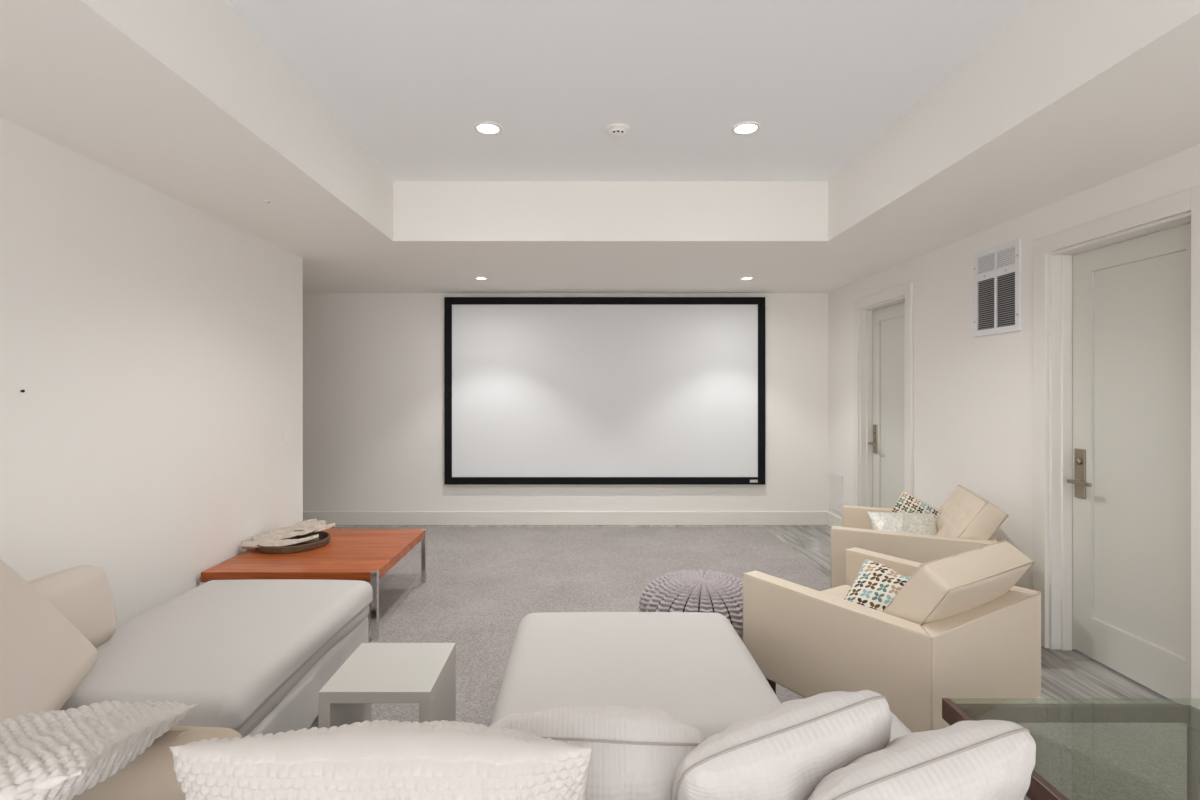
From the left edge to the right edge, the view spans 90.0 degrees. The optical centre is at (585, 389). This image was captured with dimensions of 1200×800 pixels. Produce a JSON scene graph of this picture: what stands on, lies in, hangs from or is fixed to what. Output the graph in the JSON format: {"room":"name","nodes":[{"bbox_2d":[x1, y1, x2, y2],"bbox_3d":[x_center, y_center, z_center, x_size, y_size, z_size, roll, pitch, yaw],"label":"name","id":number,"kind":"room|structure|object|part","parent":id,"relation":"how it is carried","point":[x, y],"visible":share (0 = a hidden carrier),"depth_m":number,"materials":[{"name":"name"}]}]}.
{"room":"home theater","nodes":[
{"label":"home theater","id":0,"kind":"room"},
{"bbox_2d":[0,117,302,625],"bbox_3d":[-2.150,-0.055,1.355,0.140,2.810,6.110,0,0,0],"label":"wall","id":1,"kind":"structure","parent":0,"point":[153,341],"depth_m":2.75,"materials":[{"name":"beige paint"}]},
{"bbox_2d":[303,293,827,511],"bbox_3d":[-0.910,-0.055,6.060,6.980,2.810,0.120,0,0,0],"label":"wall","id":2,"kind":"structure","parent":0,"point":[373,363],"depth_m":6.00,"materials":[{"name":"beige paint"}]},
{"bbox_2d":[303,512,826,524],"bbox_3d":[-0.940,1.282,5.992,6.720,0.135,0.015,0,0,0],"label":"baseboard","id":3,"kind":"structure","parent":2,"relation":"attached to","point":[339,518],"depth_m":5.99,"materials":[{"name":"wood"}]},
{"bbox_2d":[444,297,764,484],"bbox_3d":[0.188,0.008,5.970,3.185,1.860,0.045,0,0,0],"label":"projection screen","id":4,"kind":"object","parent":2,"relation":"attached to","point":[538,390],"visible":1,"depth_m":5.96,"materials":[{"name":"white fabric"}]},
{"bbox_2d":[0,0,1199,292],"bbox_3d":[-0.940,-1.165,2.150,6.720,0.390,7.700,0,0,0],"label":"ceiling","id":5,"kind":"structure","parent":0,"point":[184,100],"depth_m":2.72,"materials":[{"name":"beige paint"}]},
{"bbox_2d":[263,200,273,203],"bbox_3d":[-1.630,-0.965,3.080,0.052,0.008,0.052,0,0,0],"label":"sprinkler cover","id":6,"kind":"object","parent":5,"relation":"attached to","point":[265,201],"visible":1,"depth_m":3.07,"materials":[{"name":"white plastic"}]},
{"bbox_2d":[475,277,487,279],"bbox_3d":[-0.909,-0.966,5.200,0.111,0.006,0.111,0,0,0],"label":"recessed light","id":7,"kind":"object","parent":5,"relation":"in","point":[478,278],"visible":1,"depth_m":5.21,"materials":[{"name":"white plastic"}]},
{"bbox_2d":[740,277,752,279],"bbox_3d":[1.394,-0.966,5.200,0.111,0.006,0.111,0,0,0],"label":"recessed light","id":8,"kind":"object","parent":5,"relation":"in","point":[742,278],"visible":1,"depth_m":5.21,"materials":[{"name":"white plastic"}]},
{"bbox_2d":[226,0,1036,180],"bbox_3d":[-0.940,-1.410,2.150,6.720,0.100,7.700,0,0,0],"label":"ceiling","id":9,"kind":"structure","parent":0,"point":[410,81],"depth_m":2.62,"materials":[{"name":"white paint"}]},
{"bbox_2d":[474,122,501,134],"bbox_3d":[-0.509,-1.356,3.115,0.145,0.006,0.145,0,0,0],"label":"recessed light","id":10,"kind":"object","parent":9,"relation":"in","point":[488,128],"visible":1,"depth_m":3.12,"materials":[{"name":"white plastic"}]},
{"bbox_2d":[606,123,629,137],"bbox_3d":[0.165,-1.338,3.115,0.124,0.042,0.124,0,0,0],"label":"smoke detector","id":11,"kind":"object","parent":9,"relation":"attached to","point":[615,130],"visible":1,"depth_m":3.08,"materials":[{"name":"white plastic"}]},
{"bbox_2d":[732,122,759,134],"bbox_3d":[0.830,-1.356,3.115,0.145,0.006,0.145,0,0,0],"label":"recessed light","id":12,"kind":"object","parent":9,"relation":"in","point":[744,128],"visible":1,"depth_m":3.12,"materials":[{"name":"white plastic"}]},
{"bbox_2d":[336,525,1188,727],"bbox_3d":[-0.740,1.400,2.150,7.320,0.100,7.900,0,0,0],"label":"floor","id":13,"kind":"structure","parent":0,"point":[1072,676],"depth_m":2.90,"materials":[{"name":"grey wood"}]},
{"bbox_2d":[309,527,1186,799],"bbox_3d":[-0.610,1.344,2.130,5.980,0.012,7.460,0,0,0],"label":"carpet","id":14,"kind":"object","parent":13,"relation":"on","point":[481,582],"visible":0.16,"depth_m":3.91,"materials":[{"name":"grey carpet"}]},
{"bbox_2d":[200,529,426,640],"bbox_3d":[-1.587,1.154,3.695,0.945,0.368,0.998,0,0,0],"label":"coffee table","id":15,"kind":"object","parent":14,"relation":"on","point":[366,555],"visible":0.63,"depth_m":3.44,"materials":[{"name":"brown wood"}]},
{"bbox_2d":[255,531,330,553],"bbox_3d":[-1.835,0.950,3.760,0.432,0.044,0.432,0,0,0],"label":"woven tray","id":16,"kind":"object","parent":15,"relation":"on","point":[324,537],"visible":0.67,"depth_m":3.62,"materials":[{"name":"brown wicker"}]},
{"bbox_2d":[241,534,318,548],"bbox_3d":[-1.862,0.926,3.668,0.420,0.053,0.167,0,0,-11],"label":"driftwood piece","id":17,"kind":"object","parent":16,"relation":"on","point":[252,544],"visible":0.98,"depth_m":3.62,"materials":[{"name":"beige wood"}]},
{"bbox_2d":[252,520,325,539],"bbox_3d":[-1.877,0.893,3.805,0.423,0.092,0.257,0,0,-15],"label":"driftwood piece","id":18,"kind":"object","parent":16,"relation":"on","point":[279,535],"visible":0.75,"depth_m":3.72,"materials":[{"name":"beige wood"}]},
{"bbox_2d":[269,518,316,533],"bbox_3d":[-1.899,0.895,3.899,0.303,0.073,0.118,0,0,-43],"label":"driftwood piece","id":19,"kind":"object","parent":18,"relation":"on","point":[310,520],"visible":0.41,"depth_m":3.93,"materials":[{"name":"beige wood"}]},
{"bbox_2d":[294,523,335,532],"bbox_3d":[-1.735,0.880,3.837,0.243,0.049,0.113,0,0,-12],"label":"driftwood piece","id":20,"kind":"object","parent":18,"relation":"on","point":[301,527],"visible":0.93,"depth_m":3.82,"materials":[{"name":"beige wood"}]},
{"bbox_3d":[-1.131,1.154,3.213,0.034,0.368,0.034,0,0,0],"label":"leg","id":21,"kind":"part","parent":15,"relation":"part of","materials":[{"name":"silver metal"}]},
{"bbox_3d":[-1.131,1.154,4.177,0.034,0.368,0.034,0,0,0],"label":"leg","id":22,"kind":"part","parent":15,"relation":"part of","materials":[{"name":"silver metal"}]},
{"bbox_2d":[319,643,455,728],"bbox_3d":[-0.652,1.134,2.028,0.345,0.408,0.360,0,0,0],"label":"side table","id":23,"kind":"object","parent":14,"relation":"on","point":[424,674],"visible":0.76,"depth_m":1.97,"materials":[{"name":"white laminate"}]},
{"bbox_3d":[-0.806,1.152,2.028,0.036,0.372,0.360,0,0,0],"label":"panel","id":24,"kind":"part","parent":23,"relation":"part of","materials":[{"name":"white laminate"}]},
{"bbox_3d":[-0.497,1.152,2.028,0.036,0.372,0.360,0,0,0],"label":"panel","id":25,"kind":"part","parent":23,"relation":"part of","materials":[{"name":"white laminate"}]},
{"bbox_2d":[60,579,911,741],"bbox_3d":[-0.578,1.034,1.760,2.945,0.608,2.321,0,0,0],"label":"sectional sofa","id":26,"kind":"object","parent":14,"relation":"on","point":[255,657],"visible":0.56,"depth_m":2.15,"materials":[{"name":"white fabric"}]},
{"bbox_2d":[0,559,97,722],"bbox_3d":[-1.655,0.715,1.640,0.376,0.448,0.622,0,0,-23],"label":"cushion","id":27,"kind":"object","parent":26,"relation":"on","point":[45,658],"visible":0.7,"depth_m":1.70,"materials":[{"name":"beige fabric"}]},
{"bbox_2d":[28,565,116,647],"bbox_3d":[-1.790,0.775,2.020,0.223,0.303,0.362,0,0,-4],"label":"cushion","id":28,"kind":"object","parent":26,"relation":"on","point":[82,594],"visible":0.51,"depth_m":2.04,"materials":[{"name":"beige fabric"}]},
{"bbox_2d":[0,700,197,799],"bbox_3d":[-0.934,0.601,0.889,0.517,0.242,0.439,0,0,-20],"label":"throw pillow","id":29,"kind":"object","parent":26,"relation":"on","point":[59,754],"visible":1,"depth_m":0.88,"materials":[{"name":"white fabric"}]},
{"bbox_2d":[71,726,242,799],"bbox_3d":[-0.910,0.800,1.150,0.502,0.300,0.185,0,0,3],"label":"cushion","id":30,"kind":"object","parent":26,"relation":"on","point":[151,775],"visible":0.2,"depth_m":1.07,"materials":[{"name":"beige fabric"}]},
{"bbox_2d":[60,579,372,737],"bbox_3d":[-1.424,1.002,2.337,0.830,0.229,1.167,0,0,0],"label":"seat cushion","id":31,"kind":"object","parent":26,"relation":"on","point":[246,652],"depth_m":2.14,"materials":[{"name":"white fabric"}]},
{"bbox_2d":[169,720,591,799],"bbox_3d":[-0.324,0.744,1.025,0.665,0.376,0.259,0,0,-1],"label":"throw pillow","id":32,"kind":"object","parent":26,"relation":"on","point":[376,759],"visible":1,"depth_m":0.93,"materials":[{"name":"white fabric"}]},
{"bbox_2d":[491,704,704,799],"bbox_3d":[0.014,0.790,1.224,0.462,0.311,0.284,0,0,5],"label":"throw pillow","id":33,"kind":"object","parent":26,"relation":"on","point":[637,753],"visible":0.56,"depth_m":1.13,"materials":[{"name":"beige fabric"}]},
{"bbox_2d":[671,690,891,799],"bbox_3d":[0.367,0.757,1.142,0.464,0.379,0.253,0,0,-11],"label":"throw pillow","id":34,"kind":"object","parent":26,"relation":"on","point":[783,753],"visible":0.8,"depth_m":1.04,"materials":[{"name":"beige fabric"}]},
{"bbox_2d":[889,711,911,741],"bbox_3d":[0.748,1.002,1.308,0.295,0.205,0.903,0,0,0],"label":"seat cushion","id":35,"kind":"object","parent":26,"relation":"on","point":[898,729],"depth_m":1.60,"materials":[{"name":"white fabric"}]},
{"bbox_2d":[807,720,1035,799],"bbox_3d":[0.575,0.772,1.069,0.470,0.380,0.250,0,0,-11],"label":"throw pillow","id":36,"kind":"object","parent":26,"relation":"on","point":[980,759],"visible":1,"depth_m":0.99,"materials":[{"name":"beige fabric"}]},
{"bbox_2d":[490,612,780,739],"bbox_3d":[0.159,1.114,2.040,0.880,0.448,0.933,0,0,0],"label":"ottoman","id":37,"kind":"object","parent":14,"relation":"on","point":[695,668],"visible":0.62,"depth_m":1.94,"materials":[{"name":"white fabric"}]},
{"bbox_2d":[638,569,742,640],"bbox_3d":[0.615,1.157,3.160,0.671,0.329,0.671,0,0,0],"label":"pouf","id":38,"kind":"object","parent":14,"relation":"on","point":[690,590],"visible":0.56,"depth_m":3.02,"materials":[{"name":"grey fabric"}]},
{"bbox_2d":[743,540,1040,732],"bbox_3d":[1.182,0.952,2.367,0.770,0.771,0.785,0,0,-32],"label":"armchair","id":39,"kind":"object","parent":14,"relation":"on","point":[959,629],"visible":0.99,"depth_m":2.07,"materials":[{"name":"beige leather"}]},
{"bbox_3d":[0.752,1.243,2.466,0.040,0.190,0.040,0,0,-32],"label":"leg","id":40,"kind":"part","parent":39,"relation":"part of","materials":[{"name":"brown wood"}]},
{"bbox_2d":[820,585,850,598],"bbox_3d":[1.156,0.991,2.408,0.608,0.180,0.687,0,0,-32],"label":"seat cushion","id":41,"kind":"object","parent":39,"relation":"on","point":[840,591],"depth_m":2.71,"materials":[{"name":"beige fabric"}]},
{"bbox_3d":[0.885,0.953,2.186,0.075,0.390,0.765,0,0,-32],"label":"arm","id":42,"kind":"part","parent":39,"relation":"part of","materials":[{"name":"beige leather"}]},
{"bbox_2d":[844,558,909,611],"bbox_3d":[1.137,0.797,2.215,0.278,0.231,0.365,0,0,-40],"label":"throw pillow","id":43,"kind":"object","parent":39,"relation":"on","point":[876,584],"visible":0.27,"depth_m":2.25,"materials":[{"name":"fabric"}]},
{"bbox_3d":[1.472,0.953,2.558,0.075,0.390,0.765,0,0,-32],"label":"arm","id":44,"kind":"part","parent":39,"relation":"part of","materials":[{"name":"beige fabric"}]},
{"bbox_2d":[882,542,1031,625],"bbox_3d":[1.310,0.756,2.165,0.610,0.375,0.302,0,0,-32],"label":"cushion","id":45,"kind":"object","parent":39,"relation":"on","point":[972,587],"depth_m":2.01,"materials":[{"name":"beige fabric"}]},
{"bbox_3d":[1.366,0.953,2.077,0.761,0.390,0.075,0,0,-32],"label":"backrest","id":46,"kind":"part","parent":39,"relation":"part of","materials":[{"name":"beige leather"}]},
{"bbox_2d":[831,485,1008,587],"bbox_3d":[1.883,0.952,3.441,0.825,0.771,0.770,0,0,28],"label":"armchair","id":47,"kind":"object","parent":14,"relation":"on","point":[967,521],"visible":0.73,"depth_m":3.17,"materials":[{"name":"beige fabric"}]},
{"bbox_3d":[2.023,0.953,3.760,0.765,0.390,0.075,0,0,28],"label":"arm","id":48,"kind":"part","parent":47,"relation":"part of","materials":[{"name":"beige leather"}]},
{"bbox_2d":[867,511,937,535],"bbox_3d":[1.810,0.819,3.399,0.360,0.226,0.192,0,0,10],"label":"throw pillow","id":49,"kind":"object","parent":47,"relation":"on","point":[915,523],"visible":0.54,"depth_m":3.40,"materials":[{"name":"silver fabric"}]},
{"bbox_3d":[1.697,0.953,3.146,0.765,0.390,0.075,0,0,28],"label":"arm","id":50,"kind":"part","parent":47,"relation":"part of","materials":[{"name":"beige fabric"}]},
{"bbox_2d":[890,490,941,520],"bbox_3d":[1.948,0.760,3.566,0.320,0.315,0.136,0,0,34],"label":"throw pillow","id":51,"kind":"object","parent":47,"relation":"on","point":[906,503],"visible":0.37,"depth_m":3.55,"materials":[{"name":"fabric"}]},
{"bbox_2d":[935,486,1006,539],"bbox_3d":[2.077,0.756,3.338,0.302,0.375,0.610,0,0,20],"label":"cushion","id":52,"kind":"object","parent":47,"relation":"on","point":[966,515],"depth_m":3.12,"materials":[{"name":"beige leather"}]},
{"bbox_3d":[2.169,0.953,3.289,0.075,0.390,0.761,0,0,28],"label":"backrest","id":53,"kind":"part","parent":47,"relation":"part of","materials":[{"name":"beige fabric"}]},
{"bbox_2d":[942,698,1199,799],"bbox_3d":[1.443,1.093,1.258,0.924,0.489,0.795,0,0,0],"label":"glass table","id":54,"kind":"object","parent":14,"relation":"on","point":[952,713],"visible":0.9,"depth_m":1.62,"materials":[{"name":"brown glass"}]},
{"bbox_3d":[0.991,0.877,1.258,0.020,0.056,0.795,0,0,0],"label":"rail","id":55,"kind":"part","parent":54,"relation":"part of","materials":[{"name":"brown wood"}]},
{"bbox_3d":[1.317,0.881,1.636,0.633,0.042,0.022,0,0,0],"label":"rail","id":56,"kind":"part","parent":54,"relation":"part of","materials":[{"name":"green glass"}]},
{"bbox_3d":[1.645,0.886,1.252,0.020,0.048,0.783,0,0,0],"label":"rail","id":57,"kind":"part","parent":54,"relation":"part of","materials":[{"name":"green glass"}]},
{"bbox_3d":[1.643,1.124,1.610,0.032,0.428,0.032,0,0,0],"label":"leg","id":58,"kind":"part","parent":54,"relation":"part of","materials":[{"name":"green glass"}]},
{"bbox_2d":[828,144,1199,647],"bbox_3d":[2.500,-0.055,2.150,0.160,2.810,7.700,0,0,0],"label":"wall","id":59,"kind":"structure","parent":0,"point":[973,396],"depth_m":3.76,"materials":[{"name":"beige paint"}]},
{"bbox_2d":[827,512,841,527],"bbox_3d":[2.413,1.282,2.142,0.015,0.135,7.684,0,0,0],"label":"baseboard","id":60,"kind":"structure","parent":59,"relation":"attached to","point":[832,520],"depth_m":5.83,"materials":[{"name":"wood"}]},
{"bbox_2d":[829,472,842,514],"bbox_3d":[2.414,0.993,5.800,0.009,0.365,0.300,0,0,0],"label":"access panel","id":61,"kind":"object","parent":59,"relation":"attached to","point":[835,483],"visible":0.97,"depth_m":5.79,"materials":[{"name":"white plastic"}]},
{"bbox_2d":[853,282,912,508],"bbox_3d":[2.489,0.275,4.910,0.182,2.150,0.950,0,0,0],"label":"door","id":62,"kind":"structure","parent":59,"relation":"in","point":[882,332],"depth_m":5.11,"materials":[{"name":"wood"}]},
{"bbox_3d":[2.517,0.425,5.222,0.010,0.250,0.062,0,0,0],"label":"handle plate","id":63,"kind":"part","parent":62,"relation":"part of","materials":[{"name":"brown metal"}]},
{"bbox_2d":[973,238,1021,336],"bbox_3d":[2.411,-0.588,3.530,0.016,0.515,0.400,0,0,0],"label":"air vent","id":64,"kind":"object","parent":59,"relation":"in","point":[997,270],"visible":1,"depth_m":3.51,"materials":[{"name":"white metal"}]},
{"bbox_2d":[1033,186,1199,709],"bbox_3d":[2.489,0.275,2.757,0.182,2.150,0.925,0,0,0],"label":"door","id":65,"kind":"structure","parent":59,"relation":"in","point":[1125,305],"depth_m":2.83,"materials":[{"name":"wood"}]},
{"bbox_3d":[2.485,0.465,3.001,0.054,0.020,0.137,0,0,0],"label":"lever","id":66,"kind":"part","parent":65,"relation":"part of","materials":[{"name":"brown metal"}]},
{"bbox_3d":[2.517,0.425,3.057,0.010,0.250,0.062,0,0,0],"label":"handle plate","id":67,"kind":"part","parent":65,"relation":"part of","materials":[{"name":"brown metal"}]}
]}

